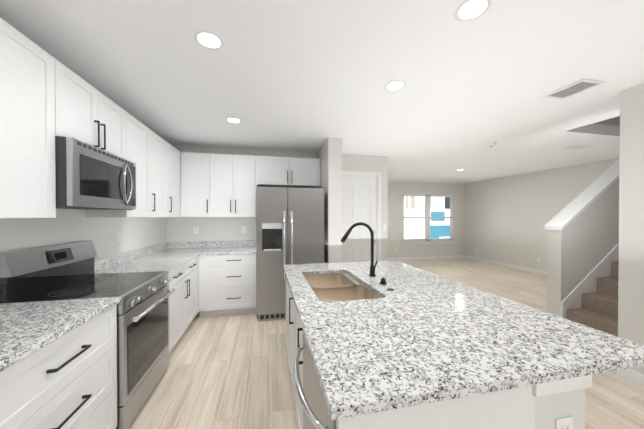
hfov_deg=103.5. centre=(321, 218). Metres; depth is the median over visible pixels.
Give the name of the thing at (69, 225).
wall
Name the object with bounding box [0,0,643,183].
ceiling
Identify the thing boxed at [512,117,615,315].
wall
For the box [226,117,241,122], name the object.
recessed light
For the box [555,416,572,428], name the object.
outlet
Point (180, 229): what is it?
wall
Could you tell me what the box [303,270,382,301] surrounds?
sink
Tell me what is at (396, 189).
wall
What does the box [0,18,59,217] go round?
upper cabinet
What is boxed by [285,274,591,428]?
kitchen island
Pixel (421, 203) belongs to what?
backdrop
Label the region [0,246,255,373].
countertop
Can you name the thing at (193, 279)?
base cabinet
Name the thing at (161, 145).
upper cabinet
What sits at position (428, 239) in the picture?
windows
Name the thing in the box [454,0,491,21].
recessed light
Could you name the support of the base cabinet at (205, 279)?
on the floor
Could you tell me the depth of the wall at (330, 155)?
3.60 m
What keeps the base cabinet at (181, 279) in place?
on the floor
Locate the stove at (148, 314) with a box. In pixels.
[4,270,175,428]
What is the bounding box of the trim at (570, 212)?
[544,159,619,318]
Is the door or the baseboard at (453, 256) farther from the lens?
the baseboard at (453, 256)
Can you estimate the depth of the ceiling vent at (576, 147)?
4.05 m
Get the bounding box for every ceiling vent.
[543,78,605,99]
[562,145,590,149]
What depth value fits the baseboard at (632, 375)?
2.17 m
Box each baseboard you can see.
[387,255,464,260]
[465,255,546,274]
[617,368,643,386]
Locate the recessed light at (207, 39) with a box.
[194,30,223,49]
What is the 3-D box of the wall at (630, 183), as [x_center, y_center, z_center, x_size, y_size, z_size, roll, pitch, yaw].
[3.216,-0.389,-0.123,0.120,3.600,4.890,0,0,-12]
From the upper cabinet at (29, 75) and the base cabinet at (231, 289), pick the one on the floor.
the base cabinet at (231, 289)
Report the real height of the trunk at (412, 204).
5.255 m
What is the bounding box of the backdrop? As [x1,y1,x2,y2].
[404,196,444,222]
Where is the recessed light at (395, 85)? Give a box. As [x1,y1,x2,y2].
[385,80,405,90]
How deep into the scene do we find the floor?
2.21 m
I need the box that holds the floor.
[127,258,643,428]
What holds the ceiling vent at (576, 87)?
in the ceiling
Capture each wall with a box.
[0,208,167,259]
[168,145,387,260]
[316,137,343,262]
[388,181,463,257]
[464,176,511,263]
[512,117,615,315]
[616,83,643,373]
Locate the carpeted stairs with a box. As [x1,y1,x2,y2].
[567,262,618,336]
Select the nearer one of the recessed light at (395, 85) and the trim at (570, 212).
the recessed light at (395, 85)
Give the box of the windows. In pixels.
[401,194,453,244]
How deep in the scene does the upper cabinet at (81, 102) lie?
1.79 m
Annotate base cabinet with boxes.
[0,306,119,428]
[176,274,187,342]
[188,274,199,325]
[200,274,211,316]
[212,270,251,315]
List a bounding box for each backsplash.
[84,242,167,273]
[168,242,251,249]
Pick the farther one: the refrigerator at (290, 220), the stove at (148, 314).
the refrigerator at (290, 220)
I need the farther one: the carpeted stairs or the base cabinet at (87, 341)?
the carpeted stairs
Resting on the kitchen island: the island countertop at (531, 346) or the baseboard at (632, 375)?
the island countertop at (531, 346)
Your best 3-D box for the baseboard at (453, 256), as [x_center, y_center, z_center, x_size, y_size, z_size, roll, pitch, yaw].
[2.689,1.294,8.136,4.330,0.100,0.013,0,0,-12]
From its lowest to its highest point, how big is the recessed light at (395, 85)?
0.005 m
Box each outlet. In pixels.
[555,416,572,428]
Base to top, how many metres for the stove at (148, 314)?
0.893 m
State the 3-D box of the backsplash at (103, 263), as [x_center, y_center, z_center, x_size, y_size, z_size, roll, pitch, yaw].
[-1.955,0.430,1.891,0.020,0.100,4.168,0,0,-12]
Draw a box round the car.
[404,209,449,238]
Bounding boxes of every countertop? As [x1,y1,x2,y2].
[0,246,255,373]
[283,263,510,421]
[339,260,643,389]
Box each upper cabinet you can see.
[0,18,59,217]
[60,62,127,145]
[86,113,155,216]
[156,134,167,216]
[168,143,183,216]
[184,152,215,216]
[216,154,255,216]
[256,156,319,185]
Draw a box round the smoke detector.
[486,142,496,146]
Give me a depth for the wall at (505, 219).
7.66 m
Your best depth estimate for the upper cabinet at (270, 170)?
3.99 m
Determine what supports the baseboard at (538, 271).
attached to the wall at (505, 219)
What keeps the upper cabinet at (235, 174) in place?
attached to the wall at (180, 229)
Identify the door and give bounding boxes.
[342,171,380,261]
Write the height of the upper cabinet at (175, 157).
0.940 m
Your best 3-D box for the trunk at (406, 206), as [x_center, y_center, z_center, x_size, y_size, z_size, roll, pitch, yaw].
[4.333,-1.070,12.991,0.233,5.252,0.157,0,1,-24]
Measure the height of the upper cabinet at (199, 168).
0.940 m
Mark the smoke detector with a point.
(491, 144)
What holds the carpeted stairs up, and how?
on the floor
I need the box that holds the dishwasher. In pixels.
[294,332,335,428]
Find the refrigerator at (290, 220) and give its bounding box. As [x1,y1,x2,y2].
[252,186,323,320]
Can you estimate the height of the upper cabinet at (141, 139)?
0.940 m

